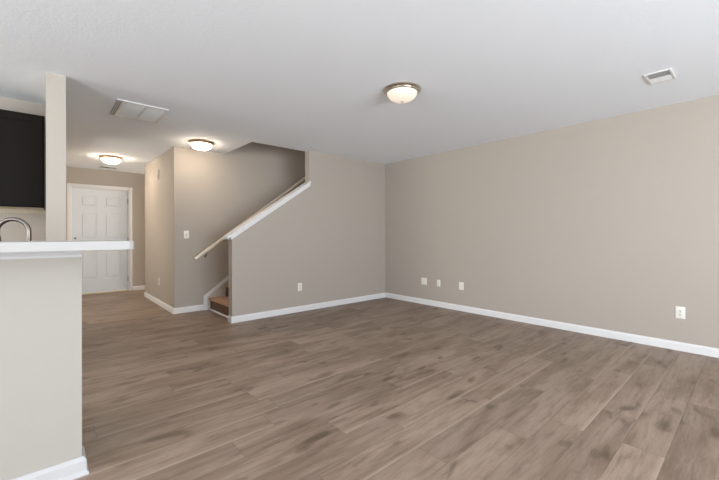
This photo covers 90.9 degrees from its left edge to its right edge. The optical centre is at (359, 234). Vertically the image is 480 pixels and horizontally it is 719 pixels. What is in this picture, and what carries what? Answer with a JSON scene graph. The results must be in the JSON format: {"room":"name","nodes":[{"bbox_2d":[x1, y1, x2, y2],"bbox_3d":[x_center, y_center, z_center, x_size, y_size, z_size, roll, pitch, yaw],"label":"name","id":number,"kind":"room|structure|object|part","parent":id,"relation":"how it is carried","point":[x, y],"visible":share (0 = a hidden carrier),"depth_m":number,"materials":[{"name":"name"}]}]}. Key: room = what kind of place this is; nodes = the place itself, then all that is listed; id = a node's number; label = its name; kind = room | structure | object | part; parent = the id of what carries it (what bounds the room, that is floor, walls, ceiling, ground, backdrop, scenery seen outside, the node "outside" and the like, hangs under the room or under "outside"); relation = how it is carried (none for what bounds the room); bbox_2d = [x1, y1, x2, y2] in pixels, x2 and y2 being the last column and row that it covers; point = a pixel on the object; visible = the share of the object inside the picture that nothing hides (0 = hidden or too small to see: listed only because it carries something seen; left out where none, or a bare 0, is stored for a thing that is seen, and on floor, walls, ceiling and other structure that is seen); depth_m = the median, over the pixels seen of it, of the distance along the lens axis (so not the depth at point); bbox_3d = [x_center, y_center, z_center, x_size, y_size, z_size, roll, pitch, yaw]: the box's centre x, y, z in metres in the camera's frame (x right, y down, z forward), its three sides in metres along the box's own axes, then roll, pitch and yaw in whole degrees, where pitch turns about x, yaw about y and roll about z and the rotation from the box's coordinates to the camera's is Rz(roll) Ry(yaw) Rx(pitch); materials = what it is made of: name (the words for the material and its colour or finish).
{"room":"empty living room","nodes":[
{"label":"empty living room","id":0,"kind":"room"},
{"bbox_2d":[0,97,45,240],"bbox_3d":[-4.480,-0.065,2.374,3.553,2.440,0.120,0,0,-42],"label":"wall","id":1,"kind":"structure","parent":0,"point":[12,230],"depth_m":3.41,"materials":[{"name":"beige paint"}]},
{"bbox_2d":[0,109,45,213],"bbox_3d":[-3.290,-0.649,3.124,0.775,0.888,0.336,0,0,-42],"label":"upper cabinet","id":2,"kind":"object","parent":1,"relation":"attached to","point":[22,135],"visible":1,"depth_m":3.16,"materials":[{"name":"brown wood"}]},
{"bbox_3d":[-3.394,-0.226,3.242,0.775,0.042,0.020,0,0,-42],"label":"hanging rail","id":3,"kind":"part","parent":2,"relation":"part of","materials":[{"name":"white wood"}]},
{"bbox_2d":[0,257,81,479],"bbox_3d":[-2.079,0.610,1.122,1.880,1.080,0.120,0,0,-42],"label":"wall","id":4,"kind":"structure","parent":0,"point":[41,298],"depth_m":1.60,"materials":[{"name":"grey paint"}]},
{"bbox_2d":[0,250,81,259],"bbox_3d":[-2.033,0.089,1.070,1.880,0.037,0.020,0,0,-42],"label":"trim","id":5,"kind":"structure","parent":4,"relation":"attached to","point":[41,254],"depth_m":1.59,"materials":[{"name":"grey paint"}]},
{"bbox_2d":[11,456,81,479],"bbox_3d":[-2.029,1.108,1.067,1.880,0.084,0.026,0,0,-42],"label":"baseboard","id":6,"kind":"structure","parent":4,"relation":"attached to","point":[70,469],"depth_m":1.64,"materials":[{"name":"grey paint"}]},
{"bbox_2d":[0,240,133,251],"bbox_3d":[-1.955,0.050,1.122,2.066,0.038,0.385,0,0,-42],"label":"countertop","id":7,"kind":"structure","parent":4,"relation":"on","point":[5,246],"depth_m":1.51,"materials":[{"name":"white stone"}]},
{"bbox_2d":[82,445,88,475],"bbox_3d":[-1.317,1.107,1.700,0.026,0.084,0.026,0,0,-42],"label":"baseboard","id":8,"kind":"structure","parent":4,"relation":"attached to","point":[85,471],"depth_m":1.70,"materials":[{"name":"white paint"}]},
{"bbox_2d":[46,72,65,240],"bbox_3d":[-4.055,-0.066,4.662,0.123,2.440,4.887,0,0,-42],"label":"wall","id":9,"kind":"structure","parent":0,"point":[55,83],"depth_m":2.83,"materials":[{"name":"beige paint"}]},
{"bbox_2d":[66,166,144,289],"bbox_3d":[-5.412,-0.064,6.825,8.371,2.440,0.150,0,0,-42],"label":"wall","id":10,"kind":"structure","parent":0,"point":[136,181],"depth_m":7.36,"materials":[{"name":"beige paint"}]},
{"bbox_2d":[67,183,131,294],"bbox_3d":[-5.132,0.091,7.017,1.044,2.130,0.175,0,0,-42],"label":"door","id":11,"kind":"structure","parent":10,"relation":"in","point":[94,212],"depth_m":7.01,"materials":[{"name":"white paint"}]},
{"bbox_2d":[133,285,144,289],"bbox_3d":[-3.466,1.111,8.442,3.317,0.084,0.014,0,0,-42],"label":"baseboard","id":12,"kind":"structure","parent":10,"relation":"attached to","point":[143,286],"depth_m":7.41,"materials":[{"name":"white paint"}]},
{"bbox_2d":[145,148,171,306],"bbox_3d":[-2.179,-0.070,7.022,3.274,2.440,1.885,0,0,-42],"label":"wall","id":13,"kind":"structure","parent":0,"point":[158,192],"depth_m":5.79,"materials":[{"name":"beige paint"}]},
{"bbox_2d":[144,292,172,313],"bbox_3d":[-3.371,1.111,5.891,0.014,0.084,2.019,0,0,-42],"label":"baseboard","id":14,"kind":"structure","parent":13,"relation":"attached to","point":[167,307],"depth_m":5.74,"materials":[{"name":"white paint"}]},
{"bbox_2d":[172,142,304,307],"bbox_3d":[-1.516,-1.351,6.273,3.274,5.000,0.120,0,0,-42],"label":"wall","id":15,"kind":"structure","parent":0,"point":[213,193],"depth_m":5.52,"materials":[{"name":"beige paint"}]},
{"bbox_2d":[184,231,188,237],"bbox_3d":[-2.566,-0.004,5.246,0.072,0.117,0.018,0,0,-42],"label":"light switch","id":16,"kind":"object","parent":15,"relation":"attached to","point":[186,233],"visible":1,"depth_m":5.25,"materials":[{"name":"white plastic"}]},
{"bbox_2d":[173,305,202,313],"bbox_3d":[-2.544,1.109,5.266,0.419,0.084,0.014,0,0,-42],"label":"baseboard","id":17,"kind":"structure","parent":15,"relation":"attached to","point":[196,307],"depth_m":5.25,"materials":[{"name":"white paint"}]},
{"bbox_2d":[194,177,304,259],"bbox_3d":[-1.497,-0.584,6.145,2.618,1.914,0.094,0,0,-42],"label":"handrail","id":18,"kind":"object","parent":15,"relation":"attached to","point":[217,242],"visible":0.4,"depth_m":5.88,"materials":[{"name":"beige paint"}]},
{"bbox_2d":[229,150,384,316],"bbox_3d":[-0.631,-0.073,5.595,2.856,2.440,0.115,0,0,-42],"label":"wall","id":19,"kind":"structure","parent":0,"point":[328,238],"depth_m":5.50,"materials":[{"name":"beige paint"}]},
{"bbox_2d":[223,181,310,239],"bbox_3d":[-1.271,-0.377,5.027,1.276,0.882,0.167,0,0,-42],"label":"trim","id":20,"kind":"structure","parent":19,"relation":"attached to","point":[280,202],"depth_m":4.92,"materials":[{"name":"white paint"}]},
{"bbox_2d":[298,283,301,290],"bbox_3d":[-0.890,0.779,5.281,0.072,0.117,0.009,0,0,-42],"label":"wall outlet","id":21,"kind":"object","parent":19,"relation":"attached to","point":[299,284],"visible":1,"depth_m":5.28,"materials":[{"name":"white plastic"}]},
{"bbox_2d":[231,293,384,322],"bbox_3d":[-0.592,1.105,5.542,2.870,0.084,0.014,0,0,-42],"label":"baseboard","id":22,"kind":"structure","parent":19,"relation":"attached to","point":[253,316],"depth_m":5.29,"materials":[{"name":"white paint"}]},
{"bbox_2d":[0,0,718,173],"bbox_3d":[-1.367,-1.441,2.381,8.521,0.300,12.172,0,0,-42],"label":"ceiling","id":23,"kind":"structure","parent":0,"point":[302,75],"depth_m":2.71,"materials":[{"name":"white paint"}]},
{"bbox_2d":[99,166,117,168],"bbox_3d":[-4.788,-1.279,6.744,0.280,0.013,0.180,0,0,-42],"label":"ceiling vent","id":24,"kind":"object","parent":23,"relation":"in","point":[99,166],"visible":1,"depth_m":6.73,"materials":[{"name":"white metal"}]},
{"bbox_2d":[99,155,122,164],"bbox_3d":[-4.117,-1.220,5.862,0.334,0.131,0.334,0,0,-42],"label":"ceiling light","id":25,"kind":"object","parent":23,"relation":"attached to","point":[109,159],"visible":1,"depth_m":5.78,"materials":[{"name":"white glass"}]},
{"bbox_3d":[-4.117,-1.214,5.862,0.266,0.076,0.266,0,0,-42],"label":"lamp shade","id":26,"kind":"part","parent":25,"relation":"part of","materials":[{"name":"white glass"}]},
{"bbox_2d":[109,99,168,122],"bbox_3d":[-2.317,-1.283,3.709,0.450,0.012,0.570,0,0,-42],"label":"ceiling vent","id":27,"kind":"object","parent":23,"relation":"in","point":[121,108],"visible":1,"depth_m":3.67,"materials":[{"name":"white metal"}]},
{"bbox_2d":[188,139,213,151],"bbox_3d":[-2.201,-1.224,4.926,0.334,0.131,0.334,0,0,-42],"label":"ceiling light","id":28,"kind":"object","parent":23,"relation":"attached to","point":[199,144],"visible":1,"depth_m":4.83,"materials":[{"name":"white glass"}]},
{"bbox_3d":[-2.201,-1.218,4.926,0.266,0.076,0.266,0,0,-42],"label":"lamp shade","id":29,"kind":"part","parent":28,"relation":"part of","materials":[{"name":"white glass"}]},
{"bbox_2d":[383,82,420,103],"bbox_3d":[0.380,-1.229,3.147,0.334,0.131,0.334,0,0,-42],"label":"ceiling light","id":30,"kind":"object","parent":23,"relation":"attached to","point":[398,92],"visible":1,"depth_m":3.06,"materials":[{"name":"white glass"}]},
{"bbox_3d":[0.380,-1.222,3.147,0.266,0.076,0.266,0,0,-42],"label":"lamp shade","id":31,"kind":"part","parent":30,"relation":"part of","materials":[{"name":"white glass"}]},
{"bbox_2d":[643,68,675,84],"bbox_3d":[2.461,-1.292,2.896,0.256,0.013,0.170,0,0,-42],"label":"ceiling vent","id":32,"kind":"object","parent":23,"relation":"in","point":[667,74],"visible":1,"depth_m":2.89,"materials":[{"name":"white metal"}]},
{"bbox_2d":[73,289,718,479],"bbox_3d":[-1.362,1.209,2.381,8.521,0.120,12.172,0,0,-42],"label":"floor","id":33,"kind":"structure","parent":0,"point":[385,388],"depth_m":2.49,"materials":[{"name":"wood"}]},
{"bbox_2d":[203,276,228,317],"bbox_3d":[-1.001,-0.004,5.996,2.866,2.304,0.970,0,0,-42],"label":"staircase","id":34,"kind":"structure","parent":33,"relation":"on","point":[216,300],"depth_m":5.41,"materials":[{"name":"brown wood"}]},
{"bbox_3d":[-1.990,1.141,5.086,0.018,0.018,0.926,0,0,-42],"label":"shoe moulding","id":35,"kind":"part","parent":34,"relation":"part of","materials":[{"name":"white paint"}]},
{"bbox_3d":[-2.386,0.715,1.348,1.680,0.872,0.607,0,0,-42],"label":"base cabinet","id":36,"kind":"object","parent":33,"relation":"on","visible":0},
{"bbox_3d":[-2.368,0.257,1.357,1.740,0.040,0.605,0,0,-42],"label":"countertop","id":37,"kind":"structure","parent":36,"relation":"on","visible":0},
{"bbox_2d":[0,217,31,240],"bbox_3d":[-1.652,0.075,1.728,0.209,0.321,0.057,0,0,-14],"label":"kitchen faucet","id":38,"kind":"object","parent":37,"relation":"on","point":[2,222],"visible":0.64,"depth_m":1.72,"materials":[{"name":"silver metal"}]},
{"bbox_2d":[385,95,718,347],"bbox_3d":[1.762,-1.357,5.160,0.150,5.000,12.172,0,0,-42],"label":"wall","id":39,"kind":"structure","parent":0,"point":[611,223],"depth_m":4.15,"materials":[{"name":"beige paint"}]},
{"bbox_2d":[421,278,426,284],"bbox_3d":[1.061,0.766,5.830,0.015,0.112,0.112,0,0,-42],"label":"wall jack plate","id":40,"kind":"object","parent":39,"relation":"attached to","point":[423,280],"visible":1,"depth_m":5.82,"materials":[{"name":"white plastic"}]},
{"bbox_2d":[459,282,463,289],"bbox_3d":[1.526,0.769,5.307,0.015,0.117,0.080,0,0,-42],"label":"wall jack plate","id":41,"kind":"object","parent":39,"relation":"attached to","point":[461,284],"visible":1,"depth_m":5.30,"materials":[{"name":"white plastic"}]},
{"bbox_2d":[385,293,718,357],"bbox_3d":[3.064,1.098,3.576,0.014,0.084,7.781,0,0,-42],"label":"baseboard","id":42,"kind":"structure","parent":39,"relation":"attached to","point":[674,345],"depth_m":4.13,"materials":[{"name":"white paint"}]},
{"bbox_2d":[675,306,684,318],"bbox_3d":[3.155,0.765,3.477,0.009,0.117,0.072,0,0,-42],"label":"wall outlet","id":43,"kind":"object","parent":39,"relation":"attached to","point":[679,311],"visible":1,"depth_m":3.48,"materials":[{"name":"white plastic"}]}
]}

